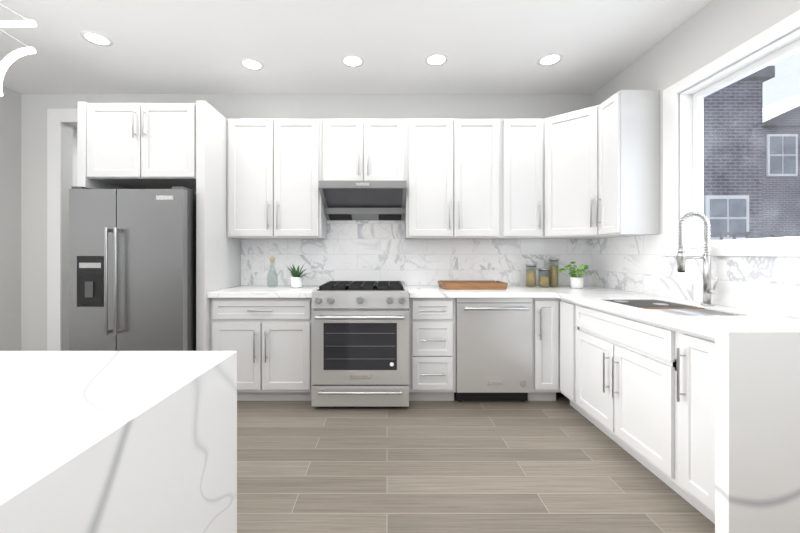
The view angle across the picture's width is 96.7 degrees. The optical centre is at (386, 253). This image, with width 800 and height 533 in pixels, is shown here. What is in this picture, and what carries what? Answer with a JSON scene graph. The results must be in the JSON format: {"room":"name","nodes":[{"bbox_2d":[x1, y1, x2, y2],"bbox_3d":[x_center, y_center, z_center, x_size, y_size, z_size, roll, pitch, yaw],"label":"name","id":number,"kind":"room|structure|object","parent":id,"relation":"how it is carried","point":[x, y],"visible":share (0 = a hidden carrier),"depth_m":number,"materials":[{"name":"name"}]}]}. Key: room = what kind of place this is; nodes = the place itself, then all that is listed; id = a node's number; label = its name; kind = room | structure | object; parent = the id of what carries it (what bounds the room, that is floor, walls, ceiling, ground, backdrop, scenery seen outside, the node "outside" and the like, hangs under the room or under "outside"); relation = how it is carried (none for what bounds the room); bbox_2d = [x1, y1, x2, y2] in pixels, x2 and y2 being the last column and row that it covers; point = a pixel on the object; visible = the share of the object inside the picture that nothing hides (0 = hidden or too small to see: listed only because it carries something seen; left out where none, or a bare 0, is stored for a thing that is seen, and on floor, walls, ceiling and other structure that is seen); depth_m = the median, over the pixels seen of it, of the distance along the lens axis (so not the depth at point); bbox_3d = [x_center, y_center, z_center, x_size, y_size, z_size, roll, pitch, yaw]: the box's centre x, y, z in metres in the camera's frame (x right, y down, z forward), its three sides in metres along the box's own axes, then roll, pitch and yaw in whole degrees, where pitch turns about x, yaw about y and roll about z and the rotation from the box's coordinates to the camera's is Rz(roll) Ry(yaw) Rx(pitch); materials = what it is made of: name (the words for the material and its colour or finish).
{"room":"kitchen","nodes":[
{"label":"kitchen","id":0,"kind":"room"},
{"bbox_2d":[0,86,20,350],"bbox_3d":[-3.660,-0.175,0.550,0.120,2.800,6.140,0,0,0],"label":"wall","id":1,"kind":"structure","parent":0,"point":[10,219],"depth_m":3.40,"materials":[{"name":"white paint"}]},
{"bbox_2d":[21,94,591,350],"bbox_3d":[-0.830,-0.175,3.560,5.940,2.800,0.120,0,0,0],"label":"wall","id":2,"kind":"structure","parent":0,"point":[34,107],"depth_m":3.48,"materials":[{"name":"white paint"}]},
{"bbox_2d":[47,109,76,350],"bbox_3d":[-2.835,-0.100,3.490,0.990,2.650,0.016,0,0,0],"label":"door frame","id":3,"kind":"structure","parent":2,"relation":"attached to","point":[56,118],"depth_m":3.48,"materials":[{"name":"white wood"}]},
{"bbox_2d":[227,119,326,238],"bbox_3d":[-1.014,-0.681,3.334,0.848,1.068,0.328,0,0,0],"label":"upper cabinet","id":4,"kind":"object","parent":2,"relation":"attached to","point":[275,166],"depth_m":3.18,"materials":[{"name":"white wood"}]},
{"bbox_2d":[323,119,406,180],"bbox_3d":[-0.209,-0.924,3.334,0.762,0.583,0.328,0,0,0],"label":"upper cabinet","id":5,"kind":"object","parent":2,"relation":"attached to","point":[353,149],"depth_m":3.18,"materials":[{"name":"white wood"}]},
{"bbox_2d":[319,181,406,219],"bbox_3d":[-0.209,-0.480,3.268,0.756,0.300,0.441,0,0,0],"label":"range hood","id":6,"kind":"object","parent":5,"relation":"attached to","point":[363,200],"visible":1,"depth_m":3.21,"materials":[{"name":"silver metal"}]},
{"bbox_2d":[241,220,588,285],"bbox_3d":[0.290,0.015,3.494,3.455,0.820,0.007,0,0,0],"label":"tile backsplash","id":7,"kind":"structure","parent":2,"relation":"attached to","point":[365,250],"depth_m":3.49,"materials":[{"name":"white tile"}]},
{"bbox_2d":[252,260,258,271],"bbox_3d":[-1.290,0.119,3.488,0.072,0.116,0.005,0,0,0],"label":"electrical outlet plate","id":8,"kind":"object","parent":7,"relation":"attached to","point":[255,263],"depth_m":3.49,"materials":[{"name":"white plastic"}]},
{"bbox_2d":[491,256,498,267],"bbox_3d":[1.060,0.076,3.488,0.072,0.116,0.005,0,0,0],"label":"electrical outlet plate","id":9,"kind":"object","parent":7,"relation":"attached to","point":[494,263],"depth_m":3.49,"materials":[{"name":"white plastic"}]},
{"bbox_2d":[404,119,502,238],"bbox_3d":[0.597,-0.681,3.334,0.848,1.068,0.328,0,0,0],"label":"upper cabinet","id":10,"kind":"object","parent":2,"relation":"attached to","point":[454,190],"depth_m":3.18,"materials":[{"name":"white wood"}]},
{"bbox_2d":[495,119,542,238],"bbox_3d":[1.216,-0.681,3.334,0.390,1.068,0.328,0,0,0],"label":"upper cabinet","id":11,"kind":"object","parent":2,"relation":"attached to","point":[522,138],"depth_m":3.18,"materials":[{"name":"white wood"}]},
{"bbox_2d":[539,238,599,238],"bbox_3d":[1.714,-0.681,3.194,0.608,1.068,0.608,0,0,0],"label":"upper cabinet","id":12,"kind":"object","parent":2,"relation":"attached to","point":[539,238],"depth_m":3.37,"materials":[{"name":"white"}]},
{"bbox_2d":[543,105,598,237],"bbox_3d":[1.563,-0.681,3.033,0.315,1.044,0.297,0,0,0],"label":"upper cabinet","id":13,"kind":"object","parent":2,"relation":"attached to","point":[592,172],"depth_m":3.03,"materials":[{"name":"white wood"}]},
{"bbox_2d":[0,0,711,93],"bbox_3d":[-0.790,-1.625,1.290,5.860,0.100,7.620,0,0,0],"label":"ceiling","id":14,"kind":"structure","parent":0,"point":[292,46],"depth_m":2.67,"materials":[{"name":"white paint"}]},
{"bbox_2d":[0,4,36,95],"bbox_3d":[-1.996,-1.010,0.916,2.003,1.129,0.465,0,0,0],"label":"light","id":15,"kind":"object","parent":14,"relation":"hanging from","point":[7,61],"visible":1,"depth_m":1.00,"materials":[{"name":"white plastic"}]},
{"bbox_2d":[80,31,112,46],"bbox_3d":[-2.120,-1.572,2.600,0.187,0.004,0.187,0,0,-6],"label":"recessed light","id":16,"kind":"object","parent":14,"relation":"in","point":[99,39],"depth_m":2.59,"materials":[{"name":"white plastic"}]},
{"bbox_2d":[240,58,263,69],"bbox_3d":[-1.120,-1.572,2.950,0.187,0.004,0.187,0,0,-24],"label":"recessed light","id":17,"kind":"object","parent":14,"relation":"in","point":[254,64],"depth_m":2.95,"materials":[{"name":"white plastic"}]},
{"bbox_2d":[341,55,363,66],"bbox_3d":[-0.280,-1.572,2.900,0.187,0.004,0.187,0,0,-9],"label":"recessed light","id":18,"kind":"object","parent":14,"relation":"in","point":[350,60],"depth_m":2.89,"materials":[{"name":"white plastic"}]},
{"bbox_2d":[425,53,447,65],"bbox_3d":[0.400,-1.572,2.880,0.187,0.004,0.187,0,0,-39],"label":"recessed light","id":19,"kind":"object","parent":14,"relation":"in","point":[434,59],"depth_m":2.87,"materials":[{"name":"white plastic"}]},
{"bbox_2d":[537,53,562,65],"bbox_3d":[1.320,-1.572,2.880,0.187,0.004,0.187,0,0,-9],"label":"recessed light","id":20,"kind":"object","parent":14,"relation":"in","point":[553,58],"depth_m":2.87,"materials":[{"name":"white plastic"}]},
{"bbox_2d":[237,391,714,532],"bbox_3d":[-0.790,1.275,1.290,5.860,0.100,7.620,0,0,0],"label":"floor","id":21,"kind":"structure","parent":0,"point":[560,464],"depth_m":1.98,"materials":[{"name":"brown wood"}]},
{"bbox_2d":[0,359,236,532],"bbox_3d":[-1.565,0.793,-0.230,2.170,0.864,2.740,0,0,0],"label":"kitchen island","id":22,"kind":"object","parent":21,"relation":"on","point":[118,441],"depth_m":0.75,"materials":[{"name":"stone"}]},
{"bbox_2d":[0,351,223,506],"bbox_3d":[-1.715,0.334,-0.230,2.370,0.050,2.740,0,0,0],"label":"island countertop","id":23,"kind":"structure","parent":22,"relation":"on","point":[56,406],"depth_m":0.77,"materials":[{"name":"white stone"}]},
{"bbox_2d":[69,187,195,350],"bbox_3d":[-1.954,0.359,3.027,0.853,1.732,0.866,0,0,0],"label":"fridge","id":24,"kind":"object","parent":21,"relation":"on","point":[132,269],"visible":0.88,"depth_m":2.66,"materials":[{"name":"silver metal"}]},
{"bbox_2d":[77,100,240,350],"bbox_3d":[-1.952,0.005,3.150,1.026,2.440,0.696,0,0,0],"label":"cabinet","id":25,"kind":"object","parent":21,"relation":"on","point":[145,145],"visible":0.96,"depth_m":2.85,"materials":[{"name":"white wood"}]},
{"bbox_2d":[210,298,312,400],"bbox_3d":[-1.016,0.788,3.165,0.842,0.874,0.666,0,0,0],"label":"base cabinet","id":26,"kind":"object","parent":21,"relation":"on","point":[268,340],"visible":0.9,"depth_m":2.88,"materials":[{"name":"white wood"}]},
{"bbox_2d":[207,286,318,297],"bbox_3d":[-1.016,0.330,3.170,0.841,0.040,0.656,0,0,0],"label":"countertop","id":27,"kind":"structure","parent":26,"relation":"on","point":[239,291],"depth_m":2.86,"materials":[{"name":"stone"}]},
{"bbox_2d":[267,257,277,287],"bbox_3d":[-1.070,0.166,3.320,0.100,0.286,0.100,0,0,0],"label":"glass carafe","id":28,"kind":"object","parent":27,"relation":"on","point":[272,259],"visible":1,"depth_m":3.31,"materials":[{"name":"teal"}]},
{"bbox_2d":[286,264,313,287],"bbox_3d":[-0.797,0.194,3.296,0.357,0.230,0.348,0,0,0],"label":"succulent plant","id":29,"kind":"object","parent":27,"relation":"on","point":[296,279],"visible":1,"depth_m":3.23,"materials":[{"name":"green plant"}]},
{"bbox_2d":[311,281,408,406],"bbox_3d":[-0.209,0.742,3.086,0.762,0.967,0.768,0,0,0],"label":"range","id":30,"kind":"object","parent":21,"relation":"on","point":[359,343],"visible":1,"depth_m":2.77,"materials":[{"name":"silver metal"}]},
{"bbox_2d":[408,298,455,400],"bbox_3d":[0.368,0.788,3.165,0.383,0.874,0.666,0,0,0],"label":"drawers","id":31,"kind":"object","parent":21,"relation":"on","point":[432,349],"visible":0.96,"depth_m":2.88,"materials":[{"name":"painted wood"},{"name":"nickel"}]},
{"bbox_2d":[406,286,554,297],"bbox_3d":[0.765,0.330,3.168,1.175,0.040,0.658,0,0,0],"label":"countertop","id":32,"kind":"structure","parent":31,"relation":"on","point":[414,291],"depth_m":2.86,"materials":[{"name":"stone"}]},
{"bbox_2d":[438,280,507,288],"bbox_3d":[0.770,0.282,3.250,0.575,0.055,0.335,0,0,0],"label":"wood tray","id":33,"kind":"object","parent":32,"relation":"on","point":[468,284],"visible":1,"depth_m":3.09,"materials":[{"name":"brown wood"}]},
{"bbox_2d":[456,298,531,401],"bbox_3d":[0.868,0.789,3.122,0.608,0.871,0.636,0,0,0],"label":"dishwasher","id":34,"kind":"object","parent":21,"relation":"on","point":[493,349],"visible":0.92,"depth_m":2.87,"materials":[{"name":"grey metal"}]},
{"bbox_2d":[528,298,559,400],"bbox_3d":[1.292,0.788,3.165,0.235,0.874,0.666,0,0,0],"label":"cabinet","id":35,"kind":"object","parent":21,"relation":"on","point":[545,349],"depth_m":2.88,"materials":[{"name":"white wood"}]},
{"bbox_2d":[560,299,714,523],"bbox_3d":[1.685,0.788,2.183,0.666,0.874,1.411,0,0,0],"label":"base cabinet","id":36,"kind":"object","parent":21,"relation":"on","point":[641,391],"visible":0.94,"depth_m":1.90,"materials":[{"name":"white wood"}]},
{"bbox_2d":[543,286,799,532],"bbox_3d":[1.685,0.767,2.458,0.665,0.915,2.081,0,0,0],"label":"countertop","id":37,"kind":"structure","parent":36,"relation":"on","point":[734,343],"depth_m":1.43,"materials":[{"name":"stone"}]},
{"bbox_2d":[525,264,535,286],"bbox_3d":[1.360,0.201,3.360,0.096,0.216,0.096,0,0,0],"label":"canister","id":38,"kind":"object","parent":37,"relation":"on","point":[531,278],"visible":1,"depth_m":3.33,"materials":[{"name":"clear glass"}]},
{"bbox_2d":[538,268,549,286],"bbox_3d":[1.470,0.221,3.330,0.102,0.176,0.102,0,0,0],"label":"canister","id":39,"kind":"object","parent":37,"relation":"on","point":[543,280],"visible":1,"depth_m":3.29,"materials":[{"name":"clear glass"}]},
{"bbox_2d":[549,259,558,286],"bbox_3d":[1.580,0.176,3.370,0.090,0.266,0.090,0,0,0],"label":"canister","id":40,"kind":"object","parent":37,"relation":"on","point":[553,277],"visible":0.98,"depth_m":3.34,"materials":[{"name":"clear glass"}]},
{"bbox_2d":[558,262,593,288],"bbox_3d":[1.703,0.189,3.227,0.244,0.241,0.270,0,0,0],"label":"herb plant","id":41,"kind":"object","parent":37,"relation":"on","point":[576,282],"visible":1,"depth_m":3.19,"materials":[{"name":"green plant"}]},
{"bbox_2d":[605,300,746,315],"bbox_3d":[1.655,0.449,2.120,0.414,0.273,0.674,0,0,0],"label":"sink basin","id":42,"kind":"object","parent":37,"relation":"in","point":[675,309],"visible":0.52,"depth_m":2.07,"materials":[{"name":"silver metal"}]},
{"bbox_2d":[676,211,718,305],"bbox_3d":[1.860,0.026,2.128,0.210,0.568,0.104,0,0,0],"label":"faucet","id":43,"kind":"object","parent":37,"relation":"on","point":[681,258],"visible":1,"depth_m":2.14,"materials":[{"name":"silver metal"}]},
{"bbox_2d":[699,310,799,532],"bbox_3d":[1.653,0.767,1.605,0.360,0.915,0.375,0,0,0],"label":"countertop","id":44,"kind":"structure","parent":36,"relation":"on","point":[757,421],"depth_m":1.42,"materials":[{"name":"stone"}]},
{"bbox_2d":[592,0,799,256],"bbox_3d":[2.100,-0.175,0.550,0.160,2.800,6.140,0,0,0],"label":"wall","id":45,"kind":"structure","parent":0,"point":[711,31],"depth_m":2.33,"materials":[{"name":"white paint"}]},
{"bbox_2d":[599,90,659,237],"bbox_3d":[1.864,-0.681,2.760,0.308,1.068,0.259,0,0,0],"label":"upper cabinet","id":46,"kind":"object","parent":45,"relation":"attached to","point":[629,120],"depth_m":2.63,"materials":[{"name":"white wood"}]},
{"bbox_2d":[589,234,799,316],"bbox_3d":[2.014,0.082,2.452,0.007,0.456,2.070,0,0,0],"label":"tile backsplash","id":47,"kind":"structure","parent":45,"relation":"attached to","point":[630,263],"depth_m":2.33,"materials":[{"name":"white tile"}]},
{"bbox_2d":[661,10,799,256],"bbox_3d":[2.071,-0.586,1.505,0.158,1.198,2.170,0,0,0],"label":"window","id":48,"kind":"structure","parent":45,"relation":"in","point":[692,142],"depth_m":2.28,"materials":[{"name":"white painted wood"}]},
{"label":"outside","id":49,"kind":"structure","parent":0,"visible":0},
{"bbox_2d":[704,66,799,240],"bbox_3d":[21.200,-1.025,10.000,37.600,12.900,60.000,0,0,0],"label":"buildings","id":50,"kind":"structure","parent":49,"point":[749,144],"depth_m":8.00,"materials":[{"name":"brick"}]}
]}

